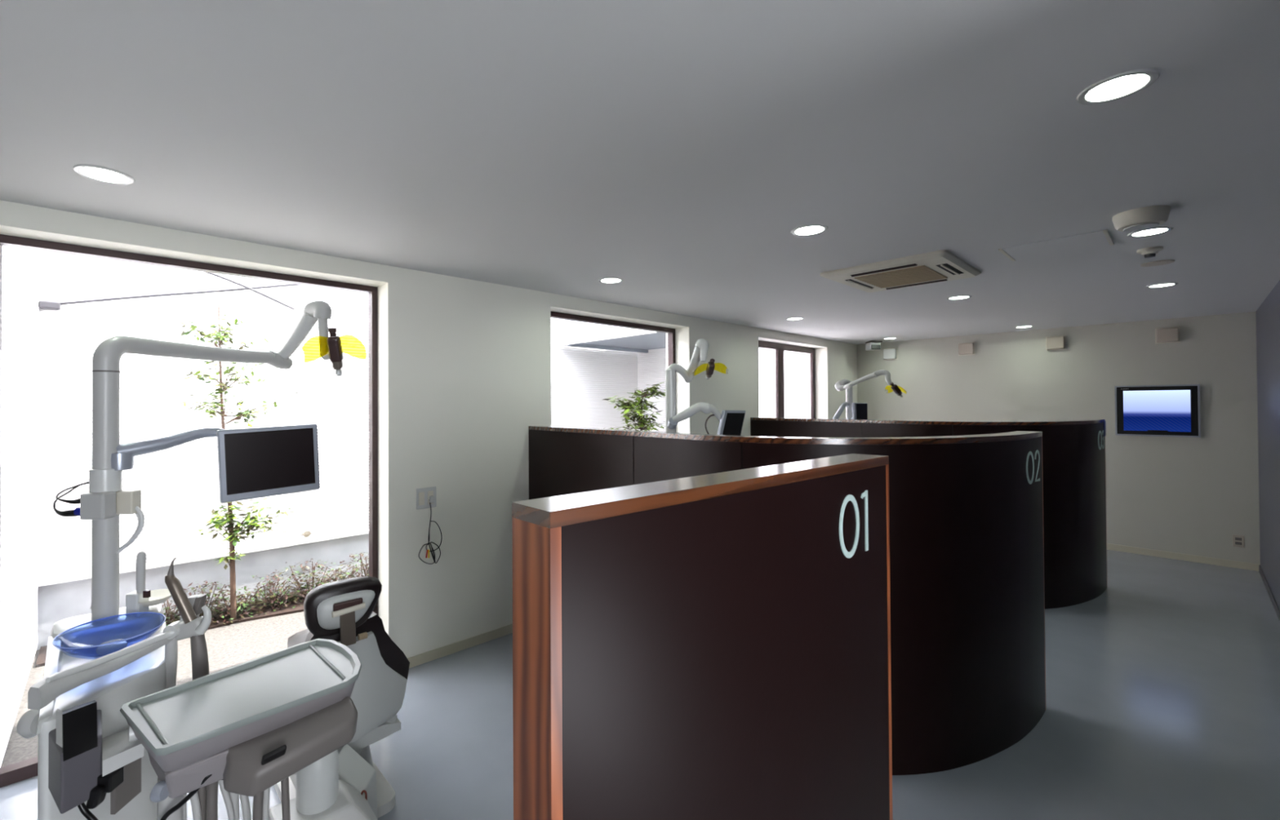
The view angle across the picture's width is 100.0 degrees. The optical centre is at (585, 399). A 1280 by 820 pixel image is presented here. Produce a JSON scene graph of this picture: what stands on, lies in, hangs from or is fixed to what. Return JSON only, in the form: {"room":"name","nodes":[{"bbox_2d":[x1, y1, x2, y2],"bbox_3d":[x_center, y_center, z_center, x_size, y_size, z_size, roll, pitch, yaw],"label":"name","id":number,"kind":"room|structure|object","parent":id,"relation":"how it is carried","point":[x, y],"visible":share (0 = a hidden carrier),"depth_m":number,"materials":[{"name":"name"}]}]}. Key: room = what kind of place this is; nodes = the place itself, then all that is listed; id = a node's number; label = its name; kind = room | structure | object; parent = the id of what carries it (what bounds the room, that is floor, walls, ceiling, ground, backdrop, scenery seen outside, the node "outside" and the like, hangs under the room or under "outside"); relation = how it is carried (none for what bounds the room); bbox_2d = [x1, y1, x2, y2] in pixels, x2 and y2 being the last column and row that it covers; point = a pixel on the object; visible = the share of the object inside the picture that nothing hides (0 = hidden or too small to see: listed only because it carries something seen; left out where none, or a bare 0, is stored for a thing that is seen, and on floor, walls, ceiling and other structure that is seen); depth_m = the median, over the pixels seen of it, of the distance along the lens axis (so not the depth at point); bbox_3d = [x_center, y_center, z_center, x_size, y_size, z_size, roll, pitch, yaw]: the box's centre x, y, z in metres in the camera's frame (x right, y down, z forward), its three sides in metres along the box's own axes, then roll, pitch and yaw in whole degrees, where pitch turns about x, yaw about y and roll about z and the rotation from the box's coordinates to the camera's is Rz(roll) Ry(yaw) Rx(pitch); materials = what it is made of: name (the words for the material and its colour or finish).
{"room":"dental clinic","nodes":[
{"label":"dental clinic","id":0,"kind":"room"},
{"bbox_2d":[0,245,39,768],"bbox_3d":[-3.143,0.037,2.826,0.248,3.130,1.599,0,-1,-42],"label":"wall","id":1,"kind":"structure","parent":0,"point":[19,267],"depth_m":2.71,"materials":[{"name":"white paint"}]},
{"bbox_2d":[0,200,857,658],"bbox_3d":[-0.168,0.293,4.204,10.529,2.850,0.281,0,-1,-42],"label":"wall","id":2,"kind":"structure","parent":0,"point":[464,365],"depth_m":3.43,"materials":[{"name":"white paint"}]},
{"bbox_2d":[0,234,377,788],"bbox_3d":[-1.897,0.464,2.740,1.640,2.300,0.060,0,-1,-42],"label":"window","id":3,"kind":"structure","parent":2,"relation":"in","point":[20,771],"depth_m":2.95,"materials":[{"name":"brown metal"}]},
{"bbox_2d":[416,486,435,510],"bbox_3d":[-0.975,0.609,3.288,0.129,0.126,0.012,0,-1,-42],"label":"wall outlet","id":4,"kind":"object","parent":2,"relation":"attached to","point":[423,495],"visible":1,"depth_m":3.28,"materials":[{"name":"white plastic"}]},
{"bbox_2d":[418,496,442,564],"bbox_3d":[-0.949,0.810,3.288,0.151,0.421,0.028,0,-1,-42],"label":"coiled cable","id":5,"kind":"object","parent":2,"relation":"hanging from","point":[431,498],"visible":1,"depth_m":3.29,"materials":[{"name":"black plastic"}]},
{"bbox_2d":[407,624,512,668],"bbox_3d":[1.363,1.591,5.351,6.709,0.060,0.008,0,-1,-42],"label":"baseboard","id":6,"kind":"structure","parent":2,"relation":"attached to","point":[416,660],"depth_m":3.42,"materials":[{"name":"beige"}]},
{"bbox_2d":[551,311,675,393],"bbox_3d":[0.239,0.470,4.634,1.650,2.300,0.060,0,-1,-42],"label":"window","id":7,"kind":"structure","parent":2,"relation":"in","point":[671,331],"depth_m":4.77,"materials":[{"name":"brown metal"}]},
{"bbox_2d":[758,340,815,418],"bbox_3d":[2.403,0.476,6.554,1.684,2.300,0.060,0,-1,-42],"label":"window","id":8,"kind":"structure","parent":2,"relation":"in","point":[786,372],"depth_m":6.64,"materials":[{"name":"clear glass"}]},
{"bbox_2d":[0,0,1279,344],"bbox_3d":[1.816,-0.839,1.970,10.529,0.050,5.719,0,-1,-42],"label":"ceiling","id":9,"kind":"structure","parent":0,"point":[674,150],"depth_m":1.66,"materials":[{"name":"white paint"}]},
{"bbox_2d":[72,164,134,184],"bbox_3d":[-1.702,-0.815,1.895,0.164,0.053,0.164,0,-1,-42],"label":"recessed light","id":10,"kind":"object","parent":9,"relation":"in","point":[99,173],"visible":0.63,"depth_m":1.91,"materials":[{"name":"white plastic"}]},
{"bbox_2d":[84,167,124,177],"bbox_3d":[-1.702,-0.809,1.895,0.123,0.008,0.123,0,-1,-42],"label":"diffuser","id":11,"kind":"object","parent":10,"relation":"attached to","point":[89,171],"depth_m":1.90,"materials":[{"name":"white plastic"}]},
{"bbox_2d":[598,277,622,283],"bbox_3d":[0.169,-0.810,3.555,0.164,0.053,0.164,0,-1,-42],"label":"recessed light","id":12,"kind":"object","parent":9,"relation":"in","point":[605,280],"visible":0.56,"depth_m":3.59,"materials":[{"name":"white glass"}]},
{"bbox_2d":[786,317,804,319],"bbox_3d":[2.041,-0.805,5.215,0.164,0.053,0.164,0,-1,-42],"label":"recessed light","id":13,"kind":"object","parent":9,"relation":"in","point":[789,318],"visible":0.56,"depth_m":5.24,"materials":[{"name":"white plastic"}]},
{"bbox_2d":[791,224,828,235],"bbox_3d":[1.065,-0.825,2.545,0.164,0.053,0.164,0,-1,-42],"label":"recessed light","id":14,"kind":"object","parent":9,"relation":"in","point":[810,229],"visible":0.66,"depth_m":2.57,"materials":[{"name":"white plastic"}]},
{"bbox_2d":[797,226,820,230],"bbox_3d":[1.065,-0.818,2.545,0.123,0.008,0.123,0,-1,-42],"label":"diffuser","id":15,"kind":"object","parent":14,"relation":"attached to","point":[804,228],"depth_m":2.55,"materials":[{"name":"white plastic"}]},
{"bbox_2d":[865,340,882,351],"bbox_3d":[3.845,-0.714,7.138,0.150,0.125,0.165,0,-1,0],"label":"security camera","id":16,"kind":"object","parent":9,"relation":"attached to","point":[873,345],"visible":1,"depth_m":7.08,"materials":[{"name":"grey plastic"}]},
{"bbox_2d":[819,249,981,292],"bbox_3d":[1.998,-0.783,3.394,0.780,0.036,0.690,0,-1,-42],"label":"air conditioner","id":17,"kind":"object","parent":9,"relation":"attached to","point":[942,265],"visible":1,"depth_m":3.28,"materials":[{"name":"beige plastic"}]},
{"bbox_2d":[844,279,874,288],"bbox_3d":[1.841,-0.771,3.586,0.390,0.004,0.035,0,-1,-42],"label":"outlet","id":18,"kind":"object","parent":17,"relation":"attached to","point":[854,282],"depth_m":3.57,"materials":[{"name":"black plastic"}]},
{"bbox_2d":[850,263,917,276],"bbox_3d":[1.785,-0.771,3.212,0.040,0.010,0.360,0,-1,-42],"label":"outlet","id":19,"kind":"object","parent":17,"relation":"attached to","point":[908,265],"depth_m":3.20,"materials":[{"name":"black plastic"}]},
{"bbox_2d":[853,265,947,288],"bbox_3d":[2.009,-0.773,3.404,0.460,0.008,0.390,0,-1,-42],"label":"grille","id":20,"kind":"object","parent":17,"relation":"attached to","point":[919,273],"depth_m":3.37,"materials":[{"name":"beige"}]},
{"bbox_2d":[885,279,946,289],"bbox_3d":[2.221,-0.769,3.599,0.035,0.010,0.360,0,-1,-42],"label":"outlet","id":21,"kind":"object","parent":17,"relation":"attached to","point":[940,280],"depth_m":3.58,"materials":[{"name":"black plastic"}]},
{"bbox_2d":[936,263,964,275],"bbox_3d":[2.183,-0.776,3.201,0.350,0.004,0.055,0,-1,-42],"label":"outlet","id":22,"kind":"object","parent":17,"relation":"attached to","point":[948,268],"depth_m":3.19,"materials":[{"name":"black plastic"}]},
{"bbox_2d":[946,295,971,299],"bbox_3d":[2.937,-0.819,4.205,0.164,0.053,0.164,0,-1,-42],"label":"recessed light","id":23,"kind":"object","parent":9,"relation":"in","point":[958,297],"visible":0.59,"depth_m":4.23,"materials":[{"name":"white glass"}]},
{"bbox_2d":[1014,325,1033,328],"bbox_3d":[4.809,-0.814,5.866,0.164,0.053,0.164,0,-1,-42],"label":"recessed light","id":24,"kind":"object","parent":9,"relation":"in","point":[1021,326],"visible":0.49,"depth_m":5.88,"materials":[{"name":"white plastic"}]},
{"bbox_2d":[998,229,1114,261],"bbox_3d":[2.491,-0.806,2.837,0.370,0.006,0.421,0,-1,-42],"label":"access hatch","id":25,"kind":"object","parent":9,"relation":"attached to","point":[1100,238],"visible":1,"depth_m":2.82,"materials":[{"name":"white paint"}]},
{"bbox_2d":[1075,68,1159,104],"bbox_3d":[1.390,-0.837,1.401,0.156,0.053,0.156,0,-1,-42],"label":"recessed light","id":26,"kind":"object","parent":9,"relation":"in","point":[1122,85],"visible":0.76,"depth_m":1.41,"materials":[{"name":"white plastic"}]},
{"bbox_2d":[1088,74,1145,93],"bbox_3d":[1.390,-0.831,1.401,0.115,0.008,0.115,0,-1,-42],"label":"diffuser","id":27,"kind":"object","parent":26,"relation":"attached to","point":[1131,83],"depth_m":1.41,"materials":[{"name":"white plastic"}]},
{"bbox_2d":[1112,204,1170,231],"bbox_3d":[2.423,-0.778,2.334,0.176,0.070,0.176,0,-1,-42],"label":"smoke detector","id":28,"kind":"object","parent":9,"relation":"attached to","point":[1145,218],"visible":1,"depth_m":2.29,"materials":[{"name":"beige plastic"}]},
{"bbox_2d":[1126,226,1173,237],"bbox_3d":[2.740,-0.833,2.598,0.156,0.053,0.156,0,-1,-42],"label":"recessed light","id":29,"kind":"object","parent":9,"relation":"in","point":[1157,230],"visible":0.53,"depth_m":2.62,"materials":[{"name":"white plastic"}]},
{"bbox_2d":[1136,246,1163,257],"bbox_3d":[3.051,-0.788,2.892,0.100,0.047,0.100,0,-1,-42],"label":"smoke detector","id":30,"kind":"object","parent":9,"relation":"attached to","point":[1148,252],"visible":1,"depth_m":2.87,"materials":[{"name":"beige plastic"}]},
{"bbox_2d":[1140,259,1174,266],"bbox_3d":[3.406,-0.805,3.185,0.140,0.012,0.140,0,-1,-42],"label":"cover","id":31,"kind":"object","parent":9,"relation":"attached to","point":[1157,263],"visible":1,"depth_m":3.17,"materials":[{"name":"beige plastic"}]},
{"bbox_2d":[1146,282,1177,288],"bbox_3d":[4.089,-0.829,3.795,0.156,0.053,0.156,0,-1,-42],"label":"recessed light","id":32,"kind":"object","parent":9,"relation":"in","point":[1168,284],"visible":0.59,"depth_m":3.81,"materials":[{"name":"white glass"}]},
{"bbox_2d":[0,550,1279,819],"bbox_3d":[1.191,1.648,2.818,10.729,0.100,3.915,0,-1,-42],"label":"floor","id":33,"kind":"structure","parent":0,"point":[1162,686],"depth_m":2.58,"materials":[{"name":"grey plastic"}]},
{"bbox_2d":[16,300,368,819],"bbox_3d":[-1.261,0.587,1.856,0.822,2.031,1.155,-1,-1,21],"label":"dental unit","id":34,"kind":"object","parent":33,"relation":"on","point":[101,661],"visible":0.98,"depth_m":1.68,"materials":[{"name":"white plastic"}]},
{"bbox_2d":[52,612,165,660],"bbox_3d":[-1.415,0.720,1.600,0.254,0.066,0.254,0,-1,-42],"label":"bowl","id":35,"kind":"object","parent":34,"relation":"on","point":[113,642],"depth_m":1.65,"materials":[{"name":"blue glass"}]},
{"bbox_2d":[102,729,143,777],"bbox_3d":[-1.156,0.875,1.334,0.077,0.115,0.245,0,-1,-42],"label":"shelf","id":36,"kind":"object","parent":34,"relation":"attached to","point":[120,756],"depth_m":1.27,"materials":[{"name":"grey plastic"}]},
{"bbox_2d":[91,317,368,622],"bbox_3d":[-1.394,0.211,2.158,0.868,1.151,0.506,0,-1,-42],"label":"lamp","id":37,"kind":"object","parent":34,"relation":"attached to","point":[254,463],"depth_m":1.86,"materials":[{"name":"grey plastic"}]},
{"bbox_2d":[216,424,319,503],"bbox_3d":[-1.195,0.237,2.035,0.345,0.275,0.041,0,-1,-42],"label":"monitor","id":38,"kind":"object","parent":34,"relation":"on","point":[254,463],"depth_m":2.01,"materials":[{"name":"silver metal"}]},
{"bbox_2d":[120,638,377,819],"bbox_3d":[-0.836,1.182,1.440,0.629,0.872,0.483,0,-1,-42],"label":"table","id":39,"kind":"object","parent":33,"relation":"on","point":[246,728],"visible":1,"depth_m":1.32,"materials":[{"name":"white plastic"}]},
{"bbox_2d":[126,681,355,803],"bbox_3d":[-0.869,0.826,1.398,0.507,0.130,0.349,0,-1,-42],"label":"tray","id":40,"kind":"object","parent":39,"relation":"on","point":[175,715],"depth_m":1.28,"materials":[{"name":"white plastic"}]},
{"bbox_2d":[120,638,361,756],"bbox_3d":[-0.852,0.754,1.398,0.335,0.016,0.510,-1,-1,39],"label":"tray","id":41,"kind":"object","parent":39,"relation":"on","point":[184,718],"depth_m":1.36,"materials":[{"name":"grey plastic"}]},
{"bbox_2d":[273,576,409,819],"bbox_3d":[-1.083,1.154,2.212,0.504,0.970,1.150,0,-1,-42],"label":"dental chair","id":42,"kind":"object","parent":33,"relation":"on","point":[341,611],"visible":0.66,"depth_m":1.99,"materials":[{"name":"grey"}]},
{"bbox_2d":[287,629,309,648],"bbox_3d":[-1.179,1.209,2.365,0.420,0.135,0.790,0,-1,-42],"label":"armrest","id":43,"kind":"object","parent":42,"relation":"on","point":[300,637],"depth_m":2.57,"materials":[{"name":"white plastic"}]},
{"bbox_2d":[305,612,409,679],"bbox_3d":[-0.904,1.044,2.011,0.504,0.435,0.146,0,-1,-42],"label":"cushion","id":44,"kind":"object","parent":42,"relation":"on","point":[384,660],"depth_m":2.03,"materials":[{"name":"black leather"}]},
{"bbox_2d":[511,453,892,819],"bbox_3d":[0.385,0.876,1.190,1.210,1.423,0.105,0,-1,-40],"label":"wall","id":45,"kind":"structure","parent":33,"relation":"on","point":[713,646],"depth_m":1.01,"materials":[{"name":"black wood"}]},
{"bbox_2d":[665,338,745,435],"bbox_3d":[0.774,0.609,3.460,0.442,1.995,0.634,0,-1,-42],"label":"dental unit","id":46,"kind":"object","parent":33,"relation":"on","point":[731,422],"visible":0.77,"depth_m":3.46,"materials":[{"name":"white plastic"}]},
{"bbox_2d":[665,363,690,432],"bbox_3d":[0.626,0.276,3.586,0.185,1.025,0.108,0,-1,-42],"label":"pole","id":47,"kind":"object","parent":46,"relation":"on","point":[670,395],"depth_m":3.54,"materials":[{"name":"white plastic"}]},
{"bbox_2d":[694,358,715,379],"bbox_3d":[0.801,-0.190,3.419,0.193,0.127,0.164,0,-1,-42],"label":"lamp","id":48,"kind":"object","parent":46,"relation":"attached to","point":[710,366],"depth_m":3.40,"materials":[{"name":"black plastic"}]},
{"bbox_2d":[716,410,745,435],"bbox_3d":[0.931,0.194,3.440,0.239,0.244,0.029,0,-1,-25],"label":"monitor","id":49,"kind":"object","parent":46,"relation":"on","point":[731,422],"depth_m":3.43,"materials":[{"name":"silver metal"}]},
{"bbox_2d":[528,426,1045,775],"bbox_3d":[0.821,0.889,2.887,2.948,1.423,0.966,-1,-1,22],"label":"wall","id":50,"kind":"structure","parent":33,"relation":"on","point":[967,593],"depth_m":2.36,"materials":[{"name":"black wood"}]},
{"bbox_2d":[832,369,902,419],"bbox_3d":[3.013,0.660,5.641,0.699,1.908,0.566,-1,-1,35],"label":"dental unit","id":51,"kind":"object","parent":33,"relation":"on","point":[853,411],"visible":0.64,"depth_m":5.71,"materials":[{"name":"white plastic"}]},
{"bbox_2d":[835,379,852,419],"bbox_3d":[2.811,0.291,5.811,0.270,1.012,0.131,0,-1,-42],"label":"pole","id":52,"kind":"object","parent":51,"relation":"on","point":[841,385],"depth_m":5.84,"materials":[{"name":"white plastic"}]},
{"bbox_2d":[852,403,867,419],"bbox_3d":[2.952,0.171,5.750,0.196,0.260,0.087,0,-1,-42],"label":"monitor","id":53,"kind":"object","parent":51,"relation":"on","point":[860,411],"depth_m":5.73,"materials":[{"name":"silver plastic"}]},
{"bbox_2d":[889,382,902,397],"bbox_3d":[3.105,-0.091,5.352,0.153,0.150,0.233,0,-1,-42],"label":"lamp","id":54,"kind":"object","parent":51,"relation":"attached to","point":[895,388],"depth_m":5.33,"materials":[{"name":"black plastic"}]},
{"bbox_2d":[750,417,1106,609],"bbox_3d":[2.909,0.895,4.738,2.901,1.423,1.005,-1,-1,25],"label":"wall","id":55,"kind":"structure","parent":33,"relation":"on","point":[1073,451],"depth_m":4.19,"materials":[{"name":"black wood"}]},
{"bbox_2d":[857,311,1260,564],"bbox_3d":[5.067,0.285,6.348,0.150,2.850,4.022,0,-1,-42],"label":"wall","id":56,"kind":"structure","parent":0,"point":[1184,495],"depth_m":5.54,"materials":[{"name":"grey paint"}]},
{"bbox_2d":[883,347,897,359],"bbox_3d":[4.129,-0.609,7.254,0.055,0.155,0.170,0,-1,-42],"label":"air vent","id":57,"kind":"object","parent":56,"relation":"in","point":[888,353],"visible":1,"depth_m":7.23,"materials":[{"name":"white plastic"}]},
{"bbox_2d":[958,342,974,355],"bbox_3d":[4.702,-0.619,6.608,0.055,0.155,0.170,0,-1,-42],"label":"air vent","id":58,"kind":"object","parent":56,"relation":"in","point":[964,348],"visible":1,"depth_m":6.58,"materials":[{"name":"beige plastic"}]},
{"bbox_2d":[1045,335,1066,351],"bbox_3d":[5.257,-0.627,5.983,0.055,0.155,0.170,0,-1,-42],"label":"air vent","id":59,"kind":"object","parent":56,"relation":"in","point":[1052,343],"visible":1,"depth_m":5.96,"materials":[{"name":"beige plastic"}]},
{"bbox_2d":[1114,384,1200,437],"bbox_3d":[5.775,0.119,5.415,0.030,0.517,0.588,0,-1,-42],"label":"wall screen","id":60,"kind":"object","parent":56,"relation":"attached to","point":[1150,411],"visible":1,"depth_m":5.39,"materials":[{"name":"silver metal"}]},
{"bbox_2d":[1155,327,1180,344],"bbox_3d":[5.819,-0.636,5.349,0.055,0.155,0.170,0,-1,-42],"label":"air vent","id":61,"kind":"object","parent":56,"relation":"in","point":[1171,335],"visible":1,"depth_m":5.33,"materials":[{"name":"beige plastic"}]},
{"bbox_2d":[1106,543,1259,571],"bbox_3d":[5.042,1.577,6.253,0.008,0.065,3.541,0,-1,-42],"label":"baseboard","id":62,"kind":"structure","parent":56,"relation":"attached to","point":[1233,564],"depth_m":5.27,"materials":[{"name":"beige"}]},
{"bbox_2d":[1232,534,1244,547],"bbox_3d":[6.132,1.337,5.024,0.011,0.110,0.070,0,-1,-42],"label":"wall socket","id":63,"kind":"object","parent":56,"relation":"attached to","point":[1237,540],"visible":1,"depth_m":5.02,"materials":[{"name":"beige plastic"}]},
{"bbox_2d":[1255,280,1279,609],"bbox_3d":[3.858,0.258,2.754,6.429,2.850,0.150,0,-1,-42],"label":"wall","id":64,"kind":"structure","parent":0,"point":[1268,314],"depth_m":4.24,"materials":[{"name":"grey paint"}]},
{"bbox_2d":[1258,564,1279,621],"bbox_3d":[3.813,1.553,2.801,6.429,0.060,0.008,0,-1,-42],"label":"baseboard","id":65,"kind":"structure","parent":64,"relation":"attached to","point":[1262,575],"depth_m":4.27,"materials":[{"name":"grey plastic"}]},
{"label":"outside","id":66,"kind":"structure","parent":0,"visible":0},
{"bbox_2d":[0,612,307,768],"bbox_3d":[-0.963,1.788,7.409,9.600,0.230,5.600,0,-1,-42],"label":"ground","id":67,"kind":"structure","parent":66,"point":[230,646],"depth_m":3.50,"materials":[{"name":"concrete"}]},
{"bbox_2d":[35,589,311,667],"bbox_3d":[-1.264,1.645,5.225,5.730,0.018,0.530,0,-1,-42],"label":"planting bed","id":68,"kind":"object","parent":67,"relation":"on","point":[41,660],"visible":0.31,"depth_m":4.06,"materials":[{"name":"brown soil"}]},
{"bbox_2d":[162,590,192,626],"bbox_3d":[-2.953,1.525,3.781,0.347,0.253,0.373,0,-1,-42],"label":"shrub","id":69,"kind":"object","parent":68,"relation":"on","point":[172,616],"visible":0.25,"depth_m":3.77,"materials":[{"name":"green plant"}]},
{"bbox_2d":[177,581,233,623],"bbox_3d":[-2.790,1.505,3.916,0.339,0.294,0.356,0,-1,-42],"label":"shrub","id":70,"kind":"object","parent":68,"relation":"on","point":[208,594],"visible":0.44,"depth_m":3.94,"materials":[{"name":"green plant"}]},
{"bbox_2d":[171,291,299,621],"bbox_3d":[-2.533,0.444,3.933,0.837,2.450,0.562,0,-1,-42],"label":"sapling","id":71,"kind":"object","parent":68,"relation":"on","point":[233,538],"visible":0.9,"depth_m":3.93,"materials":[{"name":"green plant"}]},
{"bbox_2d":[214,585,266,625],"bbox_3d":[-2.628,1.538,4.069,0.346,0.230,0.376,0,-1,-42],"label":"shrub","id":72,"kind":"object","parent":68,"relation":"on","point":[242,606],"visible":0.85,"depth_m":4.05,"materials":[{"name":"green plant"}]},
{"bbox_2d":[251,568,299,613],"bbox_3d":[-2.446,1.517,4.229,0.344,0.272,0.374,0,-1,-42],"label":"shrub","id":73,"kind":"object","parent":68,"relation":"on","point":[273,597],"visible":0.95,"depth_m":4.20,"materials":[{"name":"green plant"}]},
{"bbox_2d":[285,559,333,608],"bbox_3d":[-2.262,1.495,4.385,0.353,0.317,0.364,0,-1,-42],"label":"shrub","id":74,"kind":"object","parent":68,"relation":"on","point":[307,586],"visible":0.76,"depth_m":4.36,"materials":[{"name":"green plant"}]},
{"bbox_2d":[315,560,361,584],"bbox_3d":[-2.091,1.526,4.550,0.346,0.256,0.378,0,-1,-42],"label":"shrub","id":75,"kind":"object","parent":68,"relation":"on","point":[339,570],"visible":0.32,"depth_m":4.53,"materials":[{"name":"green plant"}]},
{"bbox_2d":[347,550,368,578],"bbox_3d":[-1.905,1.503,4.711,0.346,0.303,0.375,0,-1,-42],"label":"shrub","id":76,"kind":"object","parent":68,"relation":"on","point":[366,570],"visible":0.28,"depth_m":4.68,"materials":[{"name":"green plant"}]},
{"bbox_2d":[36,250,638,650],"bbox_3d":[-1.514,0.163,5.473,6.200,3.350,0.200,0,-1,-42],"label":"wall","id":77,"kind":"structure","parent":67,"relation":"on","point":[175,483],"depth_m":4.08,"materials":[{"name":"white paint"}]},
{"bbox_2d":[38,300,60,311],"bbox_3d":[-3.523,-0.615,3.521,0.100,0.050,0.070,0,-1,-42],"label":"bracket","id":78,"kind":"object","parent":77,"relation":"attached to","point":[50,305],"visible":1,"depth_m":3.50,"materials":[{"name":"grey"}]},
{"bbox_2d":[59,284,299,305],"bbox_3d":[-2.700,-0.883,4.261,2.205,0.542,0.018,0,-1,-42],"label":"overhead wire","id":79,"kind":"object","parent":78,"relation":"attached to","point":[283,285],"visible":0.75,"depth_m":3.93,"materials":[{"name":"black"}]},
{"bbox_2d":[38,530,368,586],"bbox_3d":[-1.419,1.219,5.400,5.750,0.025,0.012,0,-1,-42],"label":"trim","id":80,"kind":"structure","parent":77,"relation":"attached to","point":[211,557],"depth_m":4.09,"materials":[{"name":"white paint"}]},
{"bbox_2d":[302,528,311,537],"bbox_3d":[-2.363,1.137,4.541,0.070,0.071,0.047,0,-1,-42],"label":"air vent","id":81,"kind":"object","parent":77,"relation":"in","point":[307,532],"visible":1,"depth_m":4.53,"materials":[{"name":"beige"}]},
{"bbox_2d":[602,382,665,431],"bbox_3d":[0.630,0.736,6.226,0.531,1.876,1.027,-1,-1,37],"label":"sapling","id":82,"kind":"object","parent":67,"relation":"on","point":[643,421],"visible":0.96,"depth_m":6.23,"materials":[{"name":"green plant"}]},
{"bbox_2d":[637,347,666,431],"bbox_3d":[1.327,0.069,6.792,0.200,3.170,1.599,0,-1,-42],"label":"wall","id":83,"kind":"structure","parent":67,"relation":"on","point":[651,365],"depth_m":7.11,"materials":[{"name":"white paint"}]},
{"bbox_2d":[555,328,666,353],"bbox_3d":[0.710,-0.677,6.261,1.428,0.100,1.570,0,-1,-42],"label":"canopy","id":84,"kind":"object","parent":83,"relation":"attached to","point":[628,340],"visible":0.79,"depth_m":6.14,"materials":[{"name":"grey"}]},
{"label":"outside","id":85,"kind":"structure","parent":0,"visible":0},
{"bbox_2d":[204,271,294,310],"bbox_3d":[-2.706,-0.879,4.202,0.767,0.279,0.018,0,-1,-42],"label":"overhead wire","id":86,"kind":"object","parent":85,"point":[211,273],"visible":0.75,"depth_m":4.24,"materials":[{"name":"black"}]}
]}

